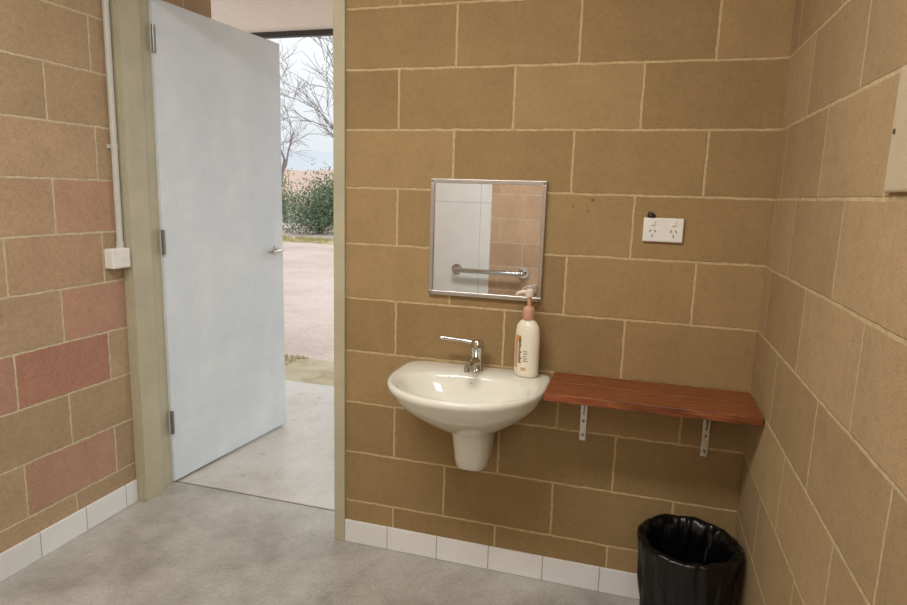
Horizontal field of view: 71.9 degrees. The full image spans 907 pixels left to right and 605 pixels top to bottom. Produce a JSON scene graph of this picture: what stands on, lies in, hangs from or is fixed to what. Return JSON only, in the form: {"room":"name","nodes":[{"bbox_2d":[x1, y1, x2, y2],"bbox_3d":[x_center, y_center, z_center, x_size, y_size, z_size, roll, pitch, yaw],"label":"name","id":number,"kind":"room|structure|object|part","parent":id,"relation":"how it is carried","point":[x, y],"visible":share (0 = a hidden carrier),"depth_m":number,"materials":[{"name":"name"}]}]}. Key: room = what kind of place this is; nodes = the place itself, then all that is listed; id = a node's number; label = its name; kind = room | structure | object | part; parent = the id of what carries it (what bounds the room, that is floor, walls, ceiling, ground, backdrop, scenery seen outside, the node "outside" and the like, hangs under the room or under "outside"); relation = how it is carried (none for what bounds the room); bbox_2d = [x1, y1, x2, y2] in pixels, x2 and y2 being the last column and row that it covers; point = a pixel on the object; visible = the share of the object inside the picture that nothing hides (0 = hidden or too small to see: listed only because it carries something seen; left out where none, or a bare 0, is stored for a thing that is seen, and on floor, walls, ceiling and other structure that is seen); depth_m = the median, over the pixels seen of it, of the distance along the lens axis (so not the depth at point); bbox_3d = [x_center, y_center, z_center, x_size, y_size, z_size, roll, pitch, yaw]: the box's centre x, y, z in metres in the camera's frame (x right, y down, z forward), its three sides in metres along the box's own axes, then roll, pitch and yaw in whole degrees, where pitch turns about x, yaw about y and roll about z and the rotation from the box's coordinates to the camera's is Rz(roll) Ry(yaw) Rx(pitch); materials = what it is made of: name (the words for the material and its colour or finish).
{"room":"public restroom","nodes":[
{"label":"public restroom","id":0,"kind":"room"},
{"bbox_2d":[0,0,135,552],"bbox_3d":[-1.879,-0.183,1.096,0.190,2.600,3.100,5,10,16],"label":"wall","id":1,"kind":"structure","parent":0,"point":[67,436],"depth_m":2.27,"materials":[{"name":"brown brick"}]},
{"bbox_2d":[0,479,137,582],"bbox_3d":[-1.823,1.057,1.274,0.009,0.100,3.084,5,10,16],"label":"baseboard","id":2,"kind":"structure","parent":1,"relation":"attached to","point":[20,556],"depth_m":2.38,"materials":[{"name":"tile"}]},
{"bbox_2d":[101,0,124,247],"bbox_3d":[-1.325,-0.955,2.402,0.031,1.488,0.044,5,10,16],"label":"conduit","id":3,"kind":"object","parent":1,"relation":"attached to","point":[113,145],"visible":1,"depth_m":2.44,"materials":[{"name":"plastic"}]},
{"bbox_2d":[104,248,129,268],"bbox_3d":[-1.344,-0.177,2.507,0.054,0.080,0.087,5,10,16],"label":"socket","id":4,"kind":"object","parent":1,"relation":"attached to","point":[115,258],"visible":0.97,"depth_m":2.48,"materials":[{"name":"white plastic"}]},
{"bbox_2d":[162,0,210,17],"bbox_3d":[-1.500,-0.435,3.156,0.200,2.422,0.710,5,10,16],"label":"wall","id":5,"kind":"structure","parent":0,"point":[202,7],"depth_m":3.17,"materials":[{"name":"brown brick"}]},
{"bbox_2d":[176,380,333,510],"bbox_3d":[-1.104,0.771,3.705,5.600,0.118,1.578,5,10,16],"label":"walkway","id":6,"kind":"structure","parent":0,"point":[292,462],"depth_m":3.18,"materials":[{"name":"concrete"}]},
{"bbox_2d":[211,0,332,32],"bbox_3d":[-1.014,-1.730,3.325,5.600,0.100,1.710,5,10,16],"label":"ceiling","id":7,"kind":"structure","parent":0,"point":[250,16],"depth_m":3.86,"materials":[{"name":"paint"}]},
{"bbox_2d":[251,29,332,38],"bbox_3d":[-0.764,-1.869,4.152,5.600,0.175,0.040,5,10,16],"label":"trim","id":8,"kind":"structure","parent":7,"relation":"attached to","point":[320,32],"depth_m":4.24,"materials":[{"name":"black metal"}]},
{"bbox_2d":[0,482,638,604],"bbox_3d":[-0.655,1.241,1.059,2.434,0.120,3.288,5,10,16],"label":"floor","id":9,"kind":"structure","parent":0,"point":[186,544],"depth_m":2.28,"materials":[{"name":"concrete"}]},
{"bbox_2d":[637,513,743,604],"bbox_3d":[0.707,0.887,1.919,0.302,0.362,0.306,5,10,16],"label":"waste bin","id":10,"kind":"object","parent":9,"relation":"on","point":[682,560],"visible":1,"depth_m":1.85,"materials":[{"name":"plastic"}]},
{"bbox_2d":[346,0,795,573],"bbox_3d":[-0.172,-0.339,2.294,2.774,2.600,0.190,5,10,16],"label":"wall","id":11,"kind":"structure","parent":0,"point":[627,110],"depth_m":2.06,"materials":[{"name":"brown brick"}]},
{"bbox_2d":[148,0,285,480],"bbox_3d":[-1.129,-0.271,3.111,0.159,2.108,0.853,6,11,21],"label":"door","id":12,"kind":"structure","parent":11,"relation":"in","point":[216,84],"depth_m":3.02,"materials":[{"name":"paint"}]},
{"bbox_3d":[-0.956,-0.276,3.378,0.030,0.022,0.120,6,11,21],"label":"lever","id":13,"kind":"part","parent":12,"relation":"part of","materials":[{"name":"silver metal"}]},
{"bbox_2d":[109,0,345,540],"bbox_3d":[-0.845,-0.195,2.519,0.999,2.200,0.214,5,10,16],"label":"door frame","id":14,"kind":"structure","parent":11,"relation":"attached to","point":[129,19],"depth_m":2.55,"materials":[{"name":"beige paint"}]},
{"bbox_2d":[175,481,332,510],"bbox_3d":[-0.852,0.925,2.813,0.998,0.094,0.014,5,10,16],"label":"trim","id":15,"kind":"structure","parent":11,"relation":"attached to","point":[175,481],"depth_m":2.82,"materials":[{"name":"grey metal"}]},
{"bbox_2d":[387,361,550,470],"bbox_3d":[0.029,0.421,2.032,0.518,0.338,0.424,5,10,16],"label":"basin","id":16,"kind":"object","parent":11,"relation":"attached to","point":[472,407],"visible":0.94,"depth_m":2.06,"materials":[{"name":"white ceramic"}]},
{"bbox_2d":[440,336,483,372],"bbox_3d":[0.016,0.181,2.101,0.153,0.114,0.142,5,10,16],"label":"tap","id":17,"kind":"object","parent":16,"relation":"on","point":[474,365],"visible":1,"depth_m":2.11,"materials":[{"name":"silver metal"}]},
{"bbox_3d":[0.030,0.137,2.139,0.152,0.038,0.045,5,10,16],"label":"lever","id":18,"kind":"part","parent":17,"relation":"part of","materials":[{"name":"silver metal"}]},
{"bbox_3d":[0.062,0.205,2.075,0.030,0.040,0.113,5,10,16],"label":"spout","id":19,"kind":"part","parent":17,"relation":"part of","materials":[{"name":"silver metal"}]},
{"bbox_3d":[0.031,0.347,2.019,0.518,0.188,0.424,5,10,16],"label":"bowl","id":20,"kind":"part","parent":16,"relation":"part of","materials":[{"name":"white ceramic"}]},
{"bbox_2d":[514,288,539,377],"bbox_3d":[0.246,0.100,2.074,0.088,0.294,0.062,8,12,34],"label":"soap bottle","id":21,"kind":"object","parent":16,"relation":"on","point":[527,337],"visible":1,"depth_m":2.05,"materials":[{"name":"plastic"}]},
{"bbox_2d":[518,337,527,362],"bbox_3d":[0.229,0.158,2.058,0.035,0.086,0.003,8,12,32],"label":"print","id":22,"kind":"object","parent":21,"relation":"attached to","point":[522,341],"depth_m":2.06},
{"bbox_2d":[428,179,547,301],"bbox_3d":[0.109,-0.213,2.119,0.397,0.398,0.018,5,10,16],"label":"wall mirror","id":23,"kind":"object","parent":11,"relation":"attached to","point":[487,237],"visible":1,"depth_m":2.12,"materials":[{"name":"clear glass"}]},
{"bbox_2d":[345,519,639,599],"bbox_3d":[0.241,0.950,2.276,1.396,0.092,0.009,5,10,16],"label":"baseboard","id":24,"kind":"structure","parent":11,"relation":"attached to","point":[570,573],"depth_m":2.29,"materials":[{"name":"tile"}]},
{"bbox_2d":[579,405,587,440],"bbox_3d":[0.415,0.385,2.029,0.022,0.204,0.199,5,10,16],"label":"shelf bracket","id":25,"kind":"object","parent":11,"relation":"attached to","point":[584,409],"visible":0.43,"depth_m":2.12,"materials":[{"name":"silver metal"}]},
{"bbox_2d":[647,211,655,217],"bbox_3d":[0.619,-0.276,1.956,0.026,0.019,0.016,5,10,16],"label":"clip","id":26,"kind":"object","parent":11,"relation":"attached to","point":[651,214],"visible":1,"depth_m":1.95,"materials":[{"name":"plastic"}]},
{"bbox_2d":[544,372,764,426],"bbox_3d":[0.602,0.290,1.930,0.611,0.026,0.248,5,10,16],"label":"wooden shelf","id":27,"kind":"object","parent":11,"relation":"attached to","point":[729,406],"visible":1,"depth_m":1.88,"materials":[{"name":"brown wood"}]},
{"bbox_2d":[642,217,683,242],"bbox_3d":[0.654,-0.226,1.954,0.120,0.075,0.016,5,10,16],"label":"power outlet","id":28,"kind":"object","parent":11,"relation":"attached to","point":[670,230],"visible":1,"depth_m":1.95,"materials":[{"name":"white plastic"}]},
{"bbox_2d":[700,420,710,456],"bbox_3d":[0.787,0.414,1.921,0.022,0.204,0.199,5,10,16],"label":"shelf bracket","id":29,"kind":"object","parent":11,"relation":"attached to","point":[706,423],"visible":0.52,"depth_m":2.02,"materials":[{"name":"silver metal"}]},
{"bbox_2d":[732,0,906,604],"bbox_3d":[0.596,0.015,0.381,0.190,2.600,3.100,5,10,16],"label":"wall","id":30,"kind":"structure","parent":0,"point":[821,519],"depth_m":1.23,"materials":[{"name":"brown brick"}]},
{"bbox_2d":[884,64,906,192],"bbox_3d":[0.659,-0.253,0.889,0.012,0.190,0.170,5,10,16],"label":"wall plate","id":31,"kind":"object","parent":30,"relation":"attached to","point":[896,173],"visible":1,"depth_m":0.94,"materials":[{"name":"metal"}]},
{"label":"outside","id":32,"kind":"structure","parent":0,"visible":0},
{"bbox_2d":[282,202,333,361],"bbox_3d":[-15.322,-29.462,176.582,390.000,0.250,329.798,5,10,16],"label":"ground","id":33,"kind":"structure","parent":32,"point":[308,268],"depth_m":8.37,"materials":[{"name":"beige concrete"}]},
{"bbox_2d":[282,168,302,229],"bbox_3d":[-6.659,-3.930,22.052,2.930,2.684,3.418,-5,12,-36],"label":"shrub","id":34,"kind":"object","parent":33,"relation":"on","point":[284,182],"visible":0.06,"depth_m":21.94,"materials":[{"name":"green plant"}]},
{"bbox_2d":[268,38,332,179],"bbox_3d":[-8.973,-7.897,28.444,6.331,8.175,7.034,4,10,13],"label":"bare tree","id":35,"kind":"object","parent":33,"relation":"on","point":[285,161],"visible":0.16,"depth_m":28.60,"materials":[{"name":"grey plant"}]},
{"bbox_2d":[280,36,332,136],"bbox_3d":[-3.873,-5.999,18.119,4.832,8.278,4.788,3,10,5],"label":"bare tree","id":36,"kind":"object","parent":33,"relation":"on","point":[330,37],"visible":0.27,"depth_m":17.45,"materials":[{"name":"grey plant"}]},
{"bbox_2d":[281,151,332,170],"bbox_3d":[-15.857,-35.970,172.926,208.000,13.785,65.000,5,10,16],"label":"hill","id":37,"kind":"structure","parent":33,"relation":"on","point":[297,162],"depth_m":171.02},
{"bbox_2d":[282,169,332,202],"bbox_3d":[-7.456,-15.757,81.175,96.000,5.746,30.000,5,10,16],"label":"hill","id":38,"kind":"structure","parent":33,"relation":"on","point":[297,175],"depth_m":79.15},
{"bbox_2d":[282,157,333,234],"bbox_3d":[-4.345,-3.466,20.367,3.388,2.483,3.089,-4,11,-30],"label":"shrub","id":39,"kind":"object","parent":33,"relation":"on","point":[320,215],"visible":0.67,"depth_m":19.99,"materials":[{"name":"green plant"}]},
{"bbox_2d":[283,234,333,243],"bbox_3d":[-6.887,-2.021,18.323,26.000,0.140,1.333,5,10,16],"label":"grass verge","id":40,"kind":"structure","parent":33,"relation":"on","point":[309,239],"depth_m":17.42,"materials":[{"name":"plant"}]},
{"bbox_2d":[285,354,333,385],"bbox_3d":[-1.295,0.511,4.959,6.500,0.040,0.816,5,10,16],"label":"grass verge","id":41,"kind":"structure","parent":33,"relation":"on","point":[298,369],"depth_m":4.92,"materials":[{"name":"plant"}]}
]}

